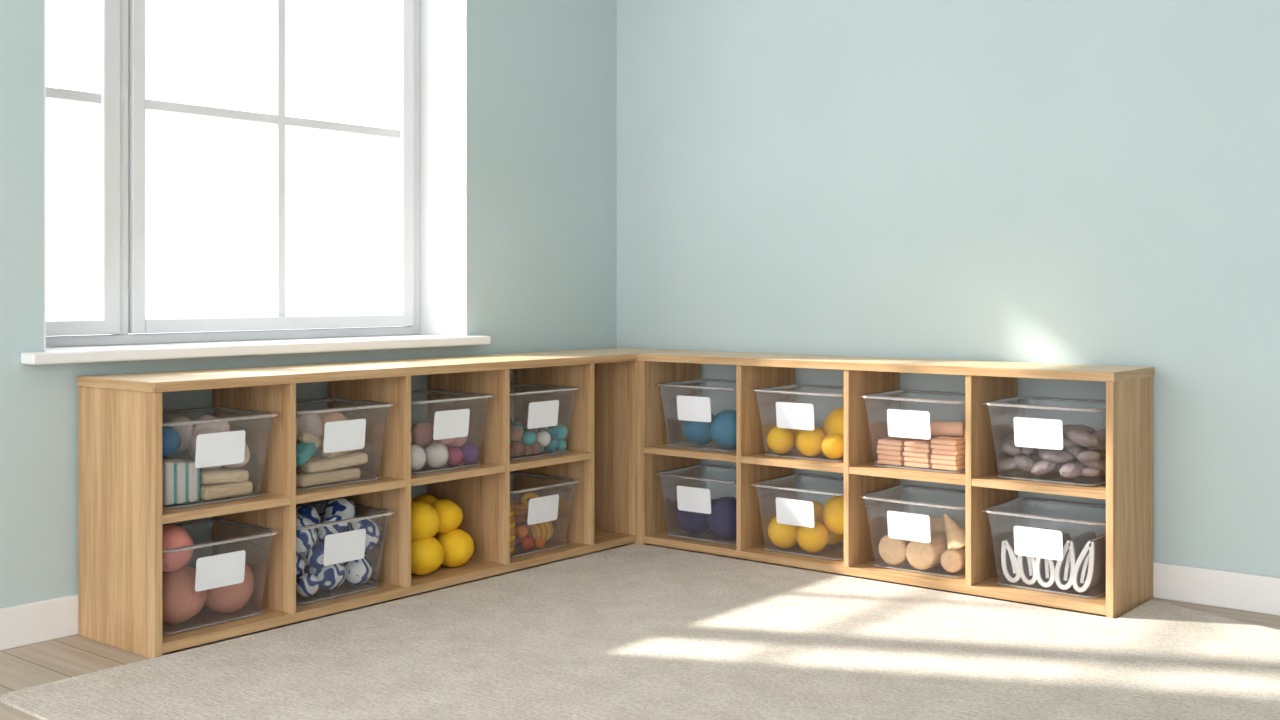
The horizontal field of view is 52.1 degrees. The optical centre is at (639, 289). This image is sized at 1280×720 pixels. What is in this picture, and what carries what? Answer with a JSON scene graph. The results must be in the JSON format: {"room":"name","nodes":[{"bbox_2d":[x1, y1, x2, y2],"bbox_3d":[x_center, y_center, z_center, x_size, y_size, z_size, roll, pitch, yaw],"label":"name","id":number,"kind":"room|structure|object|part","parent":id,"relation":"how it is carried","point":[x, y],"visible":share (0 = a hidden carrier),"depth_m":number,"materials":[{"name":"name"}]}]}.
{"room":"children's room","nodes":[
{"label":"children's room","id":0,"kind":"room"},
{"bbox_2d":[0,0,616,607],"bbox_3d":[-2.329,-0.470,3.716,0.360,3.100,7.000,0,0,39],"label":"wall","id":1,"kind":"structure","parent":0,"point":[542,74],"depth_m":5.48,"materials":[{"name":"blue paint"}]},
{"bbox_2d":[0,594,77,650],"bbox_3d":[-2.251,1.018,3.513,0.016,0.125,6.784,0,0,39],"label":"baseboard","id":2,"kind":"structure","parent":1,"relation":"attached to","point":[55,618],"depth_m":4.01,"materials":[{"name":"white paint"}]},
{"bbox_2d":[46,0,419,346],"bbox_3d":[-1.512,-0.825,4.919,0.083,2.030,1.766,0,0,39],"label":"frame","id":3,"kind":"object","parent":1,"relation":"attached to","point":[119,100],"visible":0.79,"depth_m":4.65,"materials":[{"name":"paint"}]},
{"bbox_2d":[44,0,466,351],"bbox_3d":[-1.412,-0.830,4.838,0.351,2.040,1.780,0,0,39],"label":"lining","id":4,"kind":"object","parent":1,"relation":"attached to","point":[443,23],"visible":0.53,"depth_m":5.49,"materials":[{"name":"white paint"}]},
{"bbox_2d":[21,334,490,364],"bbox_3d":[-1.389,0.207,4.807,0.445,0.036,1.910,0,0,39],"label":"sill","id":5,"kind":"structure","parent":1,"relation":"attached to","point":[105,353],"depth_m":4.55,"materials":[{"name":"white paint"}]},
{"bbox_2d":[0,544,1279,719],"bbox_3d":[0.273,1.130,1.605,7.060,0.100,7.000,0,0,39],"label":"floor","id":6,"kind":"structure","parent":0,"point":[31,665],"depth_m":3.90,"materials":[{"name":"brown wood"}]},
{"bbox_2d":[77,348,691,657],"bbox_3d":[-0.762,0.675,4.979,0.446,0.810,2.628,0,0,39],"label":"wooden cube shelf","id":7,"kind":"object","parent":6,"relation":"on","point":[122,514],"visible":0.8,"depth_m":4.51,"materials":[{"name":"brown wood"}]},
{"bbox_3d":[-1.580,0.690,3.973,0.442,0.780,0.025,0,0,39],"label":"panel","id":8,"kind":"part","parent":7,"relation":"part of","materials":[{"name":"brown wood"}]},
{"bbox_2d":[162,407,279,495],"bbox_3d":[-1.427,0.527,4.154,0.396,0.266,0.452,0,0,39],"label":"clear storage bin","id":9,"kind":"object","parent":7,"relation":"on","point":[221,448],"visible":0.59,"depth_m":4.06,"materials":[{"name":"plastic"}]},
{"bbox_2d":[162,415,252,504],"bbox_3d":[-1.422,0.528,4.153,0.260,0.249,0.333,0,0,39],"label":"folded fabric","id":10,"kind":"object","parent":9,"relation":"in","point":[181,479],"visible":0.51,"depth_m":4.08,"materials":[{"name":"beige fabric"}]},
{"bbox_2d":[162,518,279,623],"bbox_3d":[-1.427,0.903,4.154,0.396,0.266,0.452,0,0,39],"label":"clear storage bin","id":11,"kind":"object","parent":7,"relation":"on","point":[215,571],"visible":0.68,"depth_m":4.06,"materials":[{"name":"plastic"}]},
{"bbox_2d":[162,525,253,623],"bbox_3d":[-1.427,0.873,4.142,0.319,0.312,0.372,0,0,39],"label":"balls","id":12,"kind":"object","parent":11,"relation":"in","point":[181,602],"visible":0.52,"depth_m":3.99,"materials":[{"name":"rubber"}]},
{"bbox_2d":[162,491,289,523],"bbox_3d":[-1.432,0.675,4.158,0.440,0.026,0.449,0,0,39],"label":"shelf","id":13,"kind":"object","parent":7,"relation":"attached to","point":[280,500],"depth_m":4.06,"materials":[{"name":"brown wood"}]},
{"bbox_2d":[296,398,394,479],"bbox_3d":[-1.127,0.527,4.525,0.396,0.266,0.452,0,0,39],"label":"clear storage bin","id":14,"kind":"object","parent":7,"relation":"on","point":[344,435],"visible":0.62,"depth_m":4.43,"materials":[{"name":"plastic"}]},
{"bbox_2d":[296,407,367,486],"bbox_3d":[-1.127,0.535,4.530,0.281,0.238,0.314,0,0,39],"label":"blocks","id":15,"kind":"object","parent":14,"relation":"in","point":[311,470],"depth_m":4.46},
{"bbox_2d":[296,500,394,587],"bbox_3d":[-1.127,0.903,4.525,0.396,0.266,0.452,0,0,39],"label":"clear storage bin","id":16,"kind":"object","parent":7,"relation":"on","point":[342,547],"visible":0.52,"depth_m":4.42,"materials":[{"name":"plastic"}]},
{"bbox_2d":[296,497,378,596],"bbox_3d":[-1.127,0.881,4.520,0.334,0.303,0.398,0,0,39],"label":"bundles","id":17,"kind":"object","parent":16,"relation":"in","point":[311,574],"visible":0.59,"depth_m":4.43,"materials":[{"name":"blue fabric"}]},
{"bbox_2d":[296,474,405,503],"bbox_3d":[-1.131,0.675,4.528,0.440,0.026,0.461,0,0,39],"label":"shelf","id":18,"kind":"object","parent":7,"relation":"attached to","point":[386,482],"depth_m":4.44,"materials":[{"name":"brown wood"}]},
{"bbox_2d":[411,494,473,574],"bbox_3d":[-0.806,0.903,4.893,0.326,0.269,0.446,0,0,39],"label":"balls","id":19,"kind":"object","parent":7,"relation":"on","point":[436,540],"visible":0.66,"depth_m":4.77},
{"bbox_2d":[411,390,494,464],"bbox_3d":[-0.821,0.527,4.902,0.396,0.266,0.452,0,0,39],"label":"clear storage bin","id":20,"kind":"object","parent":7,"relation":"on","point":[450,423],"visible":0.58,"depth_m":4.80,"materials":[{"name":"plastic"}]},
{"bbox_2d":[411,418,477,470],"bbox_3d":[-0.819,0.566,4.902,0.315,0.177,0.369,0,0,39],"label":"balls","id":21,"kind":"object","parent":20,"relation":"in","point":[453,451],"visible":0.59,"depth_m":4.84},
{"bbox_2d":[411,462,504,485],"bbox_3d":[-0.825,0.675,4.905,0.440,0.026,0.466,0,0,39],"label":"shelf","id":22,"kind":"object","parent":7,"relation":"attached to","point":[427,474],"depth_m":4.82,"materials":[{"name":"brown wood"}]},
{"bbox_2d":[510,472,580,544],"bbox_3d":[-0.513,0.903,5.281,0.396,0.266,0.452,0,0,39],"label":"clear storage bin","id":23,"kind":"object","parent":7,"relation":"on","point":[540,509],"visible":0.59,"depth_m":5.18,"materials":[{"name":"plastic"}]},
{"bbox_2d":[510,492,553,553],"bbox_3d":[-0.507,0.916,5.271,0.261,0.232,0.327,0,0,39],"label":"toys","id":24,"kind":"object","parent":23,"relation":"in","point":[528,536],"depth_m":5.26},
{"bbox_2d":[510,383,580,451],"bbox_3d":[-0.513,0.527,5.281,0.396,0.266,0.452,0,0,39],"label":"clear storage bin","id":25,"kind":"object","parent":7,"relation":"on","point":[543,413],"visible":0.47,"depth_m":5.18,"materials":[{"name":"plastic"}]},
{"bbox_2d":[510,418,567,457],"bbox_3d":[-0.513,0.587,5.282,0.313,0.136,0.361,0,0,39],"label":"balls","id":26,"kind":"object","parent":25,"relation":"in","point":[525,441],"visible":0.6,"depth_m":5.21},
{"bbox_2d":[510,450,590,470],"bbox_3d":[-0.518,0.675,5.285,0.440,0.026,0.467,0,0,39],"label":"shelf","id":27,"kind":"object","parent":7,"relation":"attached to","point":[545,458],"depth_m":5.20,"materials":[{"name":"brown wood"}]},
{"bbox_3d":[-0.182,0.690,5.697,0.441,0.780,0.022,0,0,39],"label":"panel","id":28,"kind":"part","parent":7,"relation":"part of","materials":[{"name":"brown wood"}]},
{"bbox_2d":[1,543,1279,719],"bbox_3d":[0.364,1.075,3.720,2.882,0.009,3.020,0,0,39],"label":"area rug","id":29,"kind":"object","parent":6,"relation":"on","point":[636,631],"visible":1,"depth_m":3.77,"materials":[{"name":"carpet"}]},
{"bbox_2d":[636,350,1154,618],"bbox_3d":[0.892,0.675,5.068,2.017,0.810,0.406,0,0,39],"label":"wooden cube shelf","id":30,"kind":"object","parent":6,"relation":"on","point":[1126,488],"visible":0.81,"depth_m":4.91,"materials":[{"name":"brown wood"}]},
{"bbox_3d":[0.127,0.690,5.691,0.044,0.780,0.402,0,0,39],"label":"panel","id":31,"kind":"part","parent":30,"relation":"part of","materials":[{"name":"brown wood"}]},
{"bbox_2d":[645,440,735,461],"bbox_3d":[0.328,0.675,5.529,0.471,0.026,0.400,0,0,39],"label":"shelf","id":32,"kind":"object","parent":30,"relation":"attached to","point":[653,448],"depth_m":5.46,"materials":[{"name":"brown wood"}]},
{"bbox_2d":[654,379,735,445],"bbox_3d":[0.337,0.527,5.540,0.452,0.266,0.396,0,0,39],"label":"clear storage bin","id":33,"kind":"object","parent":30,"relation":"on","point":[689,408],"visible":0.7,"depth_m":5.42,"materials":[{"name":"plastic"}]},
{"bbox_2d":[683,410,735,447],"bbox_3d":[0.356,0.575,5.526,0.311,0.159,0.303,0,0,39],"label":"balls","id":34,"kind":"object","parent":33,"relation":"in","point":[721,429],"visible":0.66,"depth_m":5.39},
{"bbox_2d":[654,464,735,534],"bbox_3d":[0.337,0.903,5.540,0.452,0.266,0.396,0,0,39],"label":"clear storage bin","id":35,"kind":"object","parent":30,"relation":"on","point":[692,499],"visible":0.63,"depth_m":5.42,"materials":[{"name":"plastic"}]},
{"bbox_2d":[676,497,735,538],"bbox_3d":[0.341,0.945,5.537,0.345,0.176,0.302,0,0,39],"label":"balls","id":36,"kind":"object","parent":35,"relation":"in","point":[721,521],"visible":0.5,"depth_m":5.39},
{"bbox_2d":[741,447,843,472],"bbox_3d":[0.709,0.675,5.220,0.467,0.026,0.400,0,0,39],"label":"shelf","id":37,"kind":"object","parent":30,"relation":"attached to","point":[752,457],"depth_m":5.14,"materials":[{"name":"brown wood"}]},
{"bbox_2d":[751,384,843,454],"bbox_3d":[0.718,0.527,5.231,0.452,0.266,0.396,0,0,39],"label":"clear storage bin","id":38,"kind":"object","parent":30,"relation":"on","point":[789,415],"visible":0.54,"depth_m":5.11,"materials":[{"name":"plastic"}]},
{"bbox_2d":[767,408,843,458],"bbox_3d":[0.720,0.560,5.230,0.360,0.189,0.304,0,0,39],"label":"balls","id":39,"kind":"object","parent":38,"relation":"in","point":[829,439],"visible":0.8,"depth_m":5.12,"materials":[{"name":"plastic"}]},
{"bbox_2d":[751,474,843,549],"bbox_3d":[0.718,0.903,5.231,0.452,0.266,0.396,0,0,39],"label":"clear storage bin","id":40,"kind":"object","parent":30,"relation":"on","point":[795,512],"visible":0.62,"depth_m":5.11,"materials":[{"name":"plastic"}]},
{"bbox_2d":[768,496,843,552],"bbox_3d":[0.721,0.919,5.228,0.365,0.224,0.305,0,0,39],"label":"balls","id":41,"kind":"object","parent":40,"relation":"in","point":[828,528],"visible":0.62,"depth_m":5.12,"materials":[{"name":"plastic"}]},
{"bbox_2d":[849,461,964,484],"bbox_3d":[1.089,0.675,4.912,0.468,0.026,0.400,0,0,39],"label":"shelf","id":42,"kind":"object","parent":30,"relation":"attached to","point":[857,469],"depth_m":4.80,"materials":[{"name":"brown wood"}]},
{"bbox_2d":[859,484,964,576],"bbox_3d":[1.098,0.903,4.923,0.452,0.266,0.396,0,0,39],"label":"clear storage bin","id":43,"kind":"object","parent":30,"relation":"on","point":[901,525],"visible":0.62,"depth_m":4.81,"materials":[{"name":"plastic"}]},
{"bbox_2d":[878,514,964,572],"bbox_3d":[1.103,0.929,4.917,0.342,0.201,0.268,0,0,39],"label":"blocks","id":44,"kind":"object","parent":43,"relation":"in","point":[946,547],"depth_m":4.82},
{"bbox_2d":[859,389,964,465],"bbox_3d":[1.098,0.527,4.923,0.452,0.266,0.396,0,0,39],"label":"clear storage bin","id":45,"kind":"object","parent":30,"relation":"on","point":[914,424],"visible":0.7,"depth_m":4.80,"materials":[{"name":"plastic"}]},
{"bbox_2d":[877,421,964,470],"bbox_3d":[1.086,0.571,4.912,0.327,0.165,0.223,0,0,39],"label":"stacks","id":46,"kind":"object","parent":45,"relation":"in","point":[945,449],"visible":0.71,"depth_m":4.83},
{"bbox_2d":[971,469,1105,499],"bbox_3d":[1.471,0.675,4.602,0.472,0.026,0.400,0,0,39],"label":"shelf","id":47,"kind":"object","parent":30,"relation":"attached to","point":[1053,482],"depth_m":4.53,"materials":[{"name":"brown wood"}]},
{"bbox_2d":[982,497,1105,597],"bbox_3d":[1.480,0.903,4.613,0.452,0.266,0.396,0,0,39],"label":"clear storage bin","id":48,"kind":"object","parent":30,"relation":"on","point":[1028,541],"visible":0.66,"depth_m":4.50,"materials":[{"name":"plastic"}]},
{"bbox_2d":[1001,528,1105,592],"bbox_3d":[1.469,0.936,4.600,0.334,0.184,0.218,0,0,39],"label":"rope","id":49,"kind":"object","parent":48,"relation":"in","point":[1082,567],"visible":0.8,"depth_m":4.50,"materials":[{"name":"fabric"}]},
{"bbox_2d":[982,396,1105,485],"bbox_3d":[1.480,0.527,4.613,0.452,0.266,0.396,0,0,39],"label":"clear storage bin","id":50,"kind":"object","parent":30,"relation":"on","point":[1041,433],"visible":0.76,"depth_m":4.50,"materials":[{"name":"plastic"}]},
{"bbox_2d":[998,424,1105,477],"bbox_3d":[1.478,0.560,4.613,0.386,0.175,0.345,0,0,39],"label":"stones","id":51,"kind":"object","parent":50,"relation":"in","point":[1083,452],"visible":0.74,"depth_m":4.48},
{"bbox_3d":[1.664,0.690,4.445,0.025,0.780,0.402,0,0,39],"label":"panel","id":52,"kind":"part","parent":30,"relation":"part of","materials":[{"name":"brown wood"}]},
{"bbox_2d":[617,0,1279,577],"bbox_3d":[2.555,-0.470,4.133,6.700,3.100,0.200,0,0,39],"label":"wall","id":53,"kind":"structure","parent":0,"point":[1086,182],"depth_m":5.03,"materials":[{"name":"blue paint"}]},
{"bbox_2d":[841,539,1279,615],"bbox_3d":[2.409,1.018,4.112,6.500,0.125,0.016,0,0,39],"label":"baseboard","id":54,"kind":"structure","parent":53,"relation":"attached to","point":[1189,584],"depth_m":4.46,"materials":[{"name":"white paint"}]}
]}

